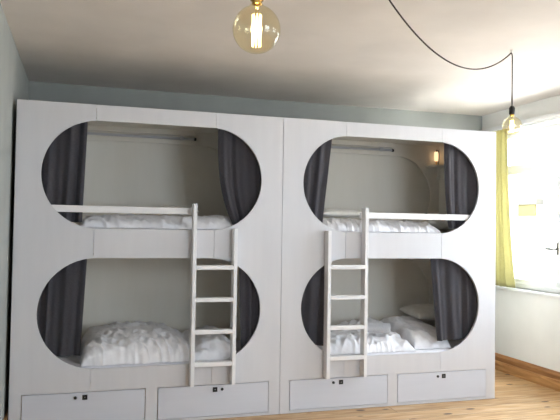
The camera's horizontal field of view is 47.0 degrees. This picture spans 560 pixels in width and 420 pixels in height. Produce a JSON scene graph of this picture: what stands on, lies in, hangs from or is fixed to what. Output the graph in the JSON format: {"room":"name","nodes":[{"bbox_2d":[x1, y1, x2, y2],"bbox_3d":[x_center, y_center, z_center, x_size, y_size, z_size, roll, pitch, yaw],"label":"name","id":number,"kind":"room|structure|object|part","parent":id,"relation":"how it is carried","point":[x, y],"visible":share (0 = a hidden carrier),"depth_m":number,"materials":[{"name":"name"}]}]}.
{"room":"dormitory","nodes":[
{"label":"dormitory","id":0,"kind":"room"},
{"bbox_2d":[0,3,28,419],"bbox_3d":[-1.396,0.132,2.430,0.200,2.930,7.720,1,-2,-17],"label":"wall","id":1,"kind":"structure","parent":0,"point":[14,82],"depth_m":4.64,"materials":[{"name":"grey paint"}]},
{"bbox_2d":[3,407,8,419],"bbox_3d":[-1.313,1.539,2.421,0.020,0.120,7.720,1,-2,-17],"label":"baseboard","id":2,"kind":"structure","parent":1,"relation":"attached to","point":[7,411],"depth_m":4.82,"materials":[{"name":"brown wood"}]},
{"bbox_2d":[28,81,481,130],"bbox_3d":[-0.006,0.288,7.000,5.550,2.930,0.200,1,-2,-17],"label":"wall","id":3,"kind":"structure","parent":0,"point":[39,91],"depth_m":6.81,"materials":[{"name":"grey paint"}]},
{"bbox_2d":[0,0,559,115],"bbox_3d":[1.135,-1.321,3.246,5.650,0.100,8.320,1,-2,-17],"label":"ceiling","id":4,"kind":"structure","parent":0,"point":[360,53],"depth_m":4.93,"materials":[{"name":"paint"}]},
{"bbox_2d":[250,0,280,53],"bbox_3d":[-0.068,-0.906,2.010,0.149,0.840,0.149,1,-2,-17],"label":"pendant bulb","id":5,"kind":"object","parent":4,"relation":"hanging from","point":[254,2],"visible":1,"depth_m":1.99,"materials":[{"name":"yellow glass"}]},
{"bbox_2d":[389,0,514,132],"bbox_3d":[1.142,-0.917,4.211,0.143,0.650,1.954,-1,-2,43],"label":"pendant bulb","id":6,"kind":"object","parent":4,"relation":"hanging from","point":[511,108],"visible":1,"depth_m":4.53,"materials":[{"name":"black plastic"}]},
{"bbox_2d":[509,105,514,114],"bbox_3d":[1.756,-0.757,4.870,0.044,0.068,0.044,1,-2,-17],"label":"socket","id":7,"kind":"object","parent":6,"relation":"attached to","point":[511,109],"depth_m":4.85,"materials":[{"name":"black plastic"}]},
{"bbox_2d":[21,370,559,419],"bbox_3d":[1.089,1.707,3.157,5.650,0.100,8.320,1,-2,-17],"label":"floor","id":8,"kind":"structure","parent":0,"point":[516,398],"depth_m":5.59,"materials":[{"name":"brown wood"}]},
{"bbox_2d":[8,99,283,419],"bbox_3d":[-1.142,0.448,5.592,2.096,2.488,1.053,1,-2,-17],"label":"bunk bed","id":9,"kind":"object","parent":8,"relation":"on","point":[139,160],"visible":0.74,"depth_m":5.28,"materials":[{"name":"white wood"}]},
{"bbox_3d":[-1.719,0.276,4.894,0.574,2.204,0.025,1,-2,-17],"label":"panel","id":10,"kind":"part","parent":9,"relation":"part of","materials":[{"name":"white wood"}]},
{"bbox_2d":[37,259,86,356],"bbox_3d":[-1.732,0.731,4.927,0.475,0.780,0.048,1,-2,-19],"label":"curtain","id":11,"kind":"object","parent":9,"relation":"hanging from","point":[60,306],"visible":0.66,"depth_m":4.95,"materials":[{"name":"grey fabric"}]},
{"bbox_2d":[41,122,87,221],"bbox_3d":[-1.726,-0.319,4.960,0.456,0.820,0.053,1,-2,-17],"label":"curtain","id":12,"kind":"object","parent":9,"relation":"hanging from","point":[63,165],"visible":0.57,"depth_m":4.98,"materials":[{"name":"grey fabric"}]},
{"bbox_3d":[-1.495,1.519,4.928,0.902,0.246,0.019,1,-2,-17],"label":"drawer","id":13,"kind":"part","parent":9,"relation":"part of","materials":[{"name":"paint"}]},
{"bbox_3d":[-1.239,-0.001,5.075,1.148,0.053,0.021,1,-2,-17],"label":"guard rail","id":14,"kind":"part","parent":9,"relation":"part of","materials":[{"name":"paint"}]},
{"bbox_3d":[-1.530,-0.696,5.968,1.476,0.023,0.024,1,-2,-17],"label":"berth rail","id":15,"kind":"part","parent":9,"relation":"part of","materials":[{"name":"grey metal"}]},
{"bbox_3d":[-1.011,1.538,5.081,2.096,0.284,0.025,1,-2,-17],"label":"drawer frame","id":16,"kind":"part","parent":9,"relation":"part of","materials":[{"name":"white wood"}]},
{"bbox_2d":[57,340,240,377],"bbox_3d":[-1.151,1.292,5.555,2.030,0.121,0.938,1,-2,-17],"label":"mattress","id":17,"kind":"object","parent":9,"relation":"on","point":[74,360],"visible":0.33,"depth_m":5.15,"materials":[{"name":"fabric"}]},
{"bbox_2d":[80,320,236,365],"bbox_3d":[-1.060,1.105,5.567,1.284,0.249,0.918,1,-2,-17],"label":"duvet","id":18,"kind":"object","parent":17,"relation":"on","point":[137,342],"visible":0.88,"depth_m":5.24,"materials":[{"name":"white fabric"}]},
{"bbox_3d":[-1.008,1.313,5.088,0.941,0.165,0.025,1,-2,-17],"label":"panel","id":19,"kind":"part","parent":9,"relation":"part of","materials":[{"name":"white wood"}]},
{"bbox_3d":[-1.128,-0.784,5.647,2.052,0.022,1.015,1,-2,-17],"label":"panel","id":20,"kind":"part","parent":9,"relation":"part of","materials":[{"name":"white wood"}]},
{"bbox_3d":[-0.992,0.268,5.119,0.941,0.229,0.025,1,-2,-17],"label":"panel","id":21,"kind":"part","parent":9,"relation":"part of","materials":[{"name":"white wood"}]},
{"bbox_2d":[93,228,214,241],"bbox_3d":[-1.134,0.217,5.587,2.030,0.111,0.938,1,-2,-17],"label":"mattress","id":22,"kind":"object","parent":9,"relation":"on","point":[95,228],"visible":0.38,"depth_m":5.20,"materials":[{"name":"fabric"}]},
{"bbox_2d":[79,213,231,228],"bbox_3d":[-1.024,0.097,5.628,1.408,0.129,0.865,1,-2,-17],"label":"duvet","id":23,"kind":"object","parent":22,"relation":"on","point":[130,220],"visible":0.87,"depth_m":5.25,"materials":[{"name":"white fabric"}]},
{"bbox_2d":[162,205,198,214],"bbox_3d":[-0.921,0.000,5.762,0.340,0.083,0.400,1,-2,-17],"label":"pillow","id":24,"kind":"object","parent":23,"relation":"on","point":[169,206],"visible":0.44,"depth_m":5.65,"materials":[{"name":"fabric"}]},
{"bbox_3d":[-0.976,-0.745,5.149,0.941,0.125,0.025,1,-2,-17],"label":"panel","id":25,"kind":"part","parent":9,"relation":"part of","materials":[{"name":"white wood"}]},
{"bbox_3d":[-1.279,0.301,6.050,2.052,2.128,0.025,1,-2,-17],"label":"panel","id":26,"kind":"part","parent":9,"relation":"part of","materials":[{"name":"white wood"}]},
{"bbox_3d":[-0.534,1.543,5.224,0.904,0.246,0.019,1,-2,-17],"label":"drawer","id":27,"kind":"part","parent":9,"relation":"part of","materials":[{"name":"paint"}]},
{"bbox_2d":[189,204,237,386],"bbox_3d":[-0.535,0.679,5.191,0.364,1.450,0.084,1,-2,-17],"label":"ladder","id":28,"kind":"object","parent":9,"relation":"attached to","point":[193,299],"visible":1,"depth_m":5.15,"materials":[{"name":"paint"}]},
{"bbox_3d":[-0.695,0.675,5.142,0.030,1.450,0.084,1,-2,-17],"label":"rail","id":29,"kind":"part","parent":28,"relation":"part of","materials":[{"name":"paint"}]},
{"bbox_3d":[-0.377,0.780,5.237,0.030,1.255,0.084,1,-2,-17],"label":"rail","id":30,"kind":"part","parent":28,"relation":"part of","materials":[{"name":"paint"}]},
{"bbox_2d":[218,129,260,224],"bbox_3d":[-0.284,-0.284,5.401,0.487,0.820,0.049,1,-2,-15],"label":"curtain","id":31,"kind":"object","parent":9,"relation":"hanging from","point":[239,170],"visible":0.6,"depth_m":5.38,"materials":[{"name":"grey fabric"}]},
{"bbox_3d":[-0.265,0.312,5.341,0.574,2.204,0.025,1,-2,-17],"label":"panel","id":32,"kind":"part","parent":9,"relation":"part of","materials":[{"name":"white wood"}]},
{"bbox_2d":[239,268,259,348],"bbox_3d":[-0.209,0.768,5.397,0.297,0.780,0.047,1,-2,-19],"label":"curtain","id":33,"kind":"object","parent":9,"relation":"hanging from","point":[249,300],"visible":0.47,"depth_m":5.38,"materials":[{"name":"grey fabric"}]},
{"bbox_2d":[279,118,495,413],"bbox_3d":[0.865,0.497,6.209,2.096,2.488,1.053,1,-2,-17],"label":"bunk bed","id":34,"kind":"object","parent":8,"relation":"on","point":[380,168],"visible":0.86,"depth_m":5.89,"materials":[{"name":"white wood"}]},
{"bbox_2d":[301,265,324,345],"bbox_3d":[0.229,0.779,5.532,0.380,0.780,0.053,1,-2,-17],"label":"curtain","id":35,"kind":"object","parent":34,"relation":"hanging from","point":[312,304],"visible":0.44,"depth_m":5.55,"materials":[{"name":"grey fabric"}]},
{"bbox_3d":[0.288,0.325,5.511,0.574,2.204,0.025,1,-2,-17],"label":"panel","id":36,"kind":"part","parent":34,"relation":"part of","materials":[{"name":"white wood"}]},
{"bbox_2d":[303,139,331,221],"bbox_3d":[0.261,-0.270,5.568,0.412,0.820,0.045,1,-2,-17],"label":"curtain","id":37,"kind":"object","parent":34,"relation":"hanging from","point":[316,171],"visible":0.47,"depth_m":5.59,"materials":[{"name":"grey fabric"}]},
{"bbox_3d":[0.511,1.568,5.545,0.902,0.246,0.019,1,-2,-17],"label":"drawer","id":38,"kind":"part","parent":34,"relation":"part of","materials":[{"name":"paint"}]},
{"bbox_2d":[323,208,368,378],"bbox_3d":[0.568,0.704,5.530,0.372,1.454,0.084,1,-2,-17],"label":"ladder","id":39,"kind":"object","parent":34,"relation":"attached to","point":[328,297],"visible":1,"depth_m":5.50,"materials":[{"name":"paint"}]},
{"bbox_3d":[0.403,0.802,5.477,0.030,1.249,0.084,1,-2,-17],"label":"rail","id":40,"kind":"part","parent":39,"relation":"part of","materials":[{"name":"paint"}]},
{"bbox_3d":[0.731,0.708,5.580,0.030,1.454,0.084,1,-2,-17],"label":"rail","id":41,"kind":"part","parent":39,"relation":"part of","materials":[{"name":"paint"}]},
{"bbox_3d":[0.476,-0.647,6.585,1.476,0.023,0.024,1,-2,-17],"label":"berth rail","id":42,"kind":"part","parent":34,"relation":"part of","materials":[{"name":"grey metal"}]},
{"bbox_2d":[341,231,418,232],"bbox_3d":[0.872,0.267,6.204,2.030,0.111,0.938,1,-2,-17],"label":"mattress","id":43,"kind":"object","parent":34,"relation":"on","point":[341,231],"visible":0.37,"depth_m":5.81,"materials":[{"name":"fabric"}]},
{"bbox_2d":[322,217,440,232],"bbox_3d":[0.783,0.141,6.181,1.228,0.130,0.862,1,-2,-17],"label":"duvet","id":44,"kind":"object","parent":43,"relation":"on","point":[339,224],"visible":0.71,"depth_m":5.83,"materials":[{"name":"white fabric"}]},
{"bbox_2d":[323,209,359,217],"bbox_3d":[0.550,0.030,6.215,0.440,0.087,0.400,1,-2,-17],"label":"pillow","id":45,"kind":"object","parent":44,"relation":"on","point":[339,213],"visible":0.77,"depth_m":6.05,"materials":[{"name":"fabric"}]},
{"bbox_2d":[403,219,453,230],"bbox_3d":[1.537,0.121,6.537,0.381,0.171,0.559,1,-2,-17],"label":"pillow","id":46,"kind":"object","parent":43,"relation":"on","point":[442,225],"visible":0.21,"depth_m":6.29,"materials":[{"name":"fabric"}]},
{"bbox_3d":[0.728,0.350,6.667,2.052,2.128,0.025,1,-2,-17],"label":"panel","id":47,"kind":"part","parent":34,"relation":"part of","materials":[{"name":"white wood"}]},
{"bbox_3d":[0.996,1.587,5.698,2.096,0.284,0.025,1,-2,-17],"label":"drawer frame","id":48,"kind":"part","parent":34,"relation":"part of","materials":[{"name":"white wood"}]},
{"bbox_3d":[0.878,-0.735,6.264,2.052,0.022,1.015,1,-2,-17],"label":"panel","id":49,"kind":"part","parent":34,"relation":"part of","materials":[{"name":"white wood"}]},
{"bbox_3d":[0.999,1.362,5.705,0.941,0.165,0.025,1,-2,-17],"label":"panel","id":50,"kind":"part","parent":34,"relation":"part of","materials":[{"name":"white wood"}]},
{"bbox_3d":[1.015,0.317,5.736,0.941,0.229,0.025,1,-2,-17],"label":"panel","id":51,"kind":"part","parent":34,"relation":"part of","materials":[{"name":"white wood"}]},
{"bbox_3d":[1.031,-0.696,5.766,0.941,0.125,0.025,1,-2,-17],"label":"panel","id":52,"kind":"part","parent":34,"relation":"part of","materials":[{"name":"white wood"}]},
{"bbox_2d":[342,340,461,354],"bbox_3d":[0.856,1.341,6.173,2.030,0.121,0.938,1,-2,-17],"label":"mattress","id":53,"kind":"object","parent":34,"relation":"on","point":[453,343],"visible":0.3,"depth_m":5.86,"materials":[{"name":"fabric"}]},
{"bbox_2d":[316,317,415,354],"bbox_3d":[0.687,1.163,6.105,0.883,0.219,0.910,1,-2,-17],"label":"duvet","id":54,"kind":"object","parent":53,"relation":"on","point":[341,341],"visible":0.48,"depth_m":5.77,"materials":[{"name":"white fabric"}]},
{"bbox_2d":[357,322,390,332],"bbox_3d":[0.854,1.073,5.866,0.306,0.092,0.088,1,-2,7],"label":"rolled towel","id":55,"kind":"object","parent":54,"relation":"on","point":[371,327],"visible":0.62,"depth_m":5.83,"materials":[{"name":"white fabric"}]},
{"bbox_2d":[380,316,450,348],"bbox_3d":[1.293,1.177,6.333,0.398,0.224,0.828,1,-2,-17],"label":"duvet","id":56,"kind":"object","parent":53,"relation":"on","point":[420,335],"visible":0.86,"depth_m":6.07,"materials":[{"name":"white fabric"}]},
{"bbox_2d":[400,303,434,319],"bbox_3d":[1.500,1.039,6.587,0.401,0.138,0.438,1,-2,-17],"label":"pillow","id":57,"kind":"object","parent":56,"relation":"on","point":[418,311],"visible":0.73,"depth_m":6.47,"materials":[{"name":"fabric"}]},
{"bbox_3d":[1.256,0.060,5.843,1.148,0.053,0.021,1,-2,-17],"label":"guard rail","id":58,"kind":"part","parent":34,"relation":"part of","materials":[{"name":"paint"}]},
{"bbox_2d":[426,165,443,179],"bbox_3d":[1.675,-0.400,6.871,0.154,0.150,0.173,1,-2,-17],"label":"corner shelf","id":59,"kind":"object","parent":34,"relation":"attached to","point":[438,167],"visible":0.91,"depth_m":6.92,"materials":[{"name":"white wood"}]},
{"bbox_2d":[434,150,438,164],"bbox_3d":[1.688,-0.561,6.925,0.066,0.174,0.052,1,-2,-17],"label":"reading lamp","id":60,"kind":"object","parent":59,"relation":"on","point":[436,154],"visible":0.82,"depth_m":6.92,"materials":[{"name":"gold metal"}]},
{"bbox_3d":[1.682,-0.575,6.923,0.044,0.098,0.044,1,-2,-17],"label":"lamp shade","id":61,"kind":"part","parent":60,"relation":"part of","materials":[{"name":"white glass"}]},
{"bbox_3d":[1.473,1.592,5.841,0.904,0.246,0.019,1,-2,-17],"label":"drawer","id":62,"kind":"part","parent":34,"relation":"part of","materials":[{"name":"paint"}]},
{"bbox_2d":[430,258,476,340],"bbox_3d":[1.654,0.814,5.972,0.597,0.780,0.050,1,-2,-17],"label":"curtain","id":63,"kind":"object","parent":34,"relation":"hanging from","point":[454,292],"visible":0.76,"depth_m":5.95,"materials":[{"name":"grey fabric"}]},
{"bbox_3d":[1.850,0.522,6.532,0.022,2.488,1.015,1,-2,-17],"label":"panel","id":64,"kind":"part","parent":34,"relation":"part of","materials":[{"name":"white wood"}]},
{"bbox_2d":[444,143,477,228],"bbox_3d":[1.735,-0.234,6.022,0.461,0.820,0.056,1,-2,-17],"label":"curtain","id":65,"kind":"object","parent":34,"relation":"hanging from","point":[461,188],"visible":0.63,"depth_m":6.00,"materials":[{"name":"grey fabric"}]},
{"bbox_3d":[1.742,0.361,5.958,0.574,2.204,0.025,1,-2,-17],"label":"panel","id":66,"kind":"part","parent":34,"relation":"part of","materials":[{"name":"white wood"}]},
{"bbox_2d":[482,95,559,371],"bbox_3d":[3.668,0.256,3.988,0.300,2.930,7.720,1,-2,-17],"label":"wall","id":67,"kind":"structure","parent":0,"point":[527,326],"depth_m":6.90,"materials":[{"name":"paint"}]},
{"bbox_2d":[480,111,559,297],"bbox_3d":[2.910,-0.058,6.044,0.235,1.835,3.280,1,-2,-17],"label":"window","id":68,"kind":"structure","parent":67,"relation":"in","point":[550,165],"depth_m":6.75,"materials":[{"name":"white paint"}]},
{"bbox_2d":[495,128,514,287],"bbox_3d":[2.439,-0.026,7.128,0.067,1.730,0.490,1,-2,-17],"label":"window curtain","id":69,"kind":"object","parent":68,"relation":"hanging from","point":[504,268],"visible":0.7,"depth_m":7.07,"materials":[{"name":"yellow fabric"}]},
{"bbox_3d":[2.857,-0.937,6.049,0.095,0.080,3.280,1,-2,-17],"label":"curtain rail","id":70,"kind":"part","parent":68,"relation":"part of","materials":[{"name":"white"}]},
{"bbox_3d":[2.903,0.843,5.977,0.105,0.030,3.000,1,-2,-17],"label":"sill","id":71,"kind":"part","parent":68,"relation":"part of","materials":[{"name":"white paint"}]},
{"bbox_3d":[2.711,0.175,6.927,0.045,1.245,0.895,1,-2,-17],"label":"sash","id":72,"kind":"part","parent":68,"relation":"part of","materials":[{"name":"white paint"}]},
{"bbox_3d":[2.766,0.393,6.554,0.060,0.120,0.138,1,-2,-17],"label":"handle","id":73,"kind":"part","parent":68,"relation":"part of","materials":[{"name":"silver metal"}]},
{"bbox_2d":[495,352,559,391],"bbox_3d":[3.484,1.663,3.896,0.040,0.105,7.720,1,-2,-17],"label":"baseboard","id":74,"kind":"structure","parent":67,"relation":"attached to","point":[545,381],"depth_m":6.72,"materials":[{"name":"brown wood"}]},
{"label":"outside","id":75,"kind":"structure","parent":0,"visible":0},
{"bbox_3d":[18.120,5.403,16.101,34.680,0.200,70.000,1,-2,-17],"label":"ground","id":76,"kind":"structure","parent":75,"visible":0},
{"bbox_2d":[517,190,556,282],"bbox_3d":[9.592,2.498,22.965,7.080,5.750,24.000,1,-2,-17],"label":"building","id":77,"kind":"structure","parent":76,"relation":"on","point":[537,233],"depth_m":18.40,"materials":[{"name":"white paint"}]},
{"bbox_2d":[518,198,543,216],"bbox_3d":[7.168,-0.058,18.827,0.255,0.500,1.300,1,-2,-17],"label":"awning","id":78,"kind":"object","parent":77,"relation":"attached to","point":[526,207],"visible":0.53,"depth_m":18.52,"materials":[{"name":"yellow fabric"}]},
{"bbox_3d":[7.170,-0.228,18.832,0.255,0.160,1.300,1,-2,-17],"label":"casing","id":79,"kind":"part","parent":78,"relation":"part of","materials":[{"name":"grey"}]}
]}

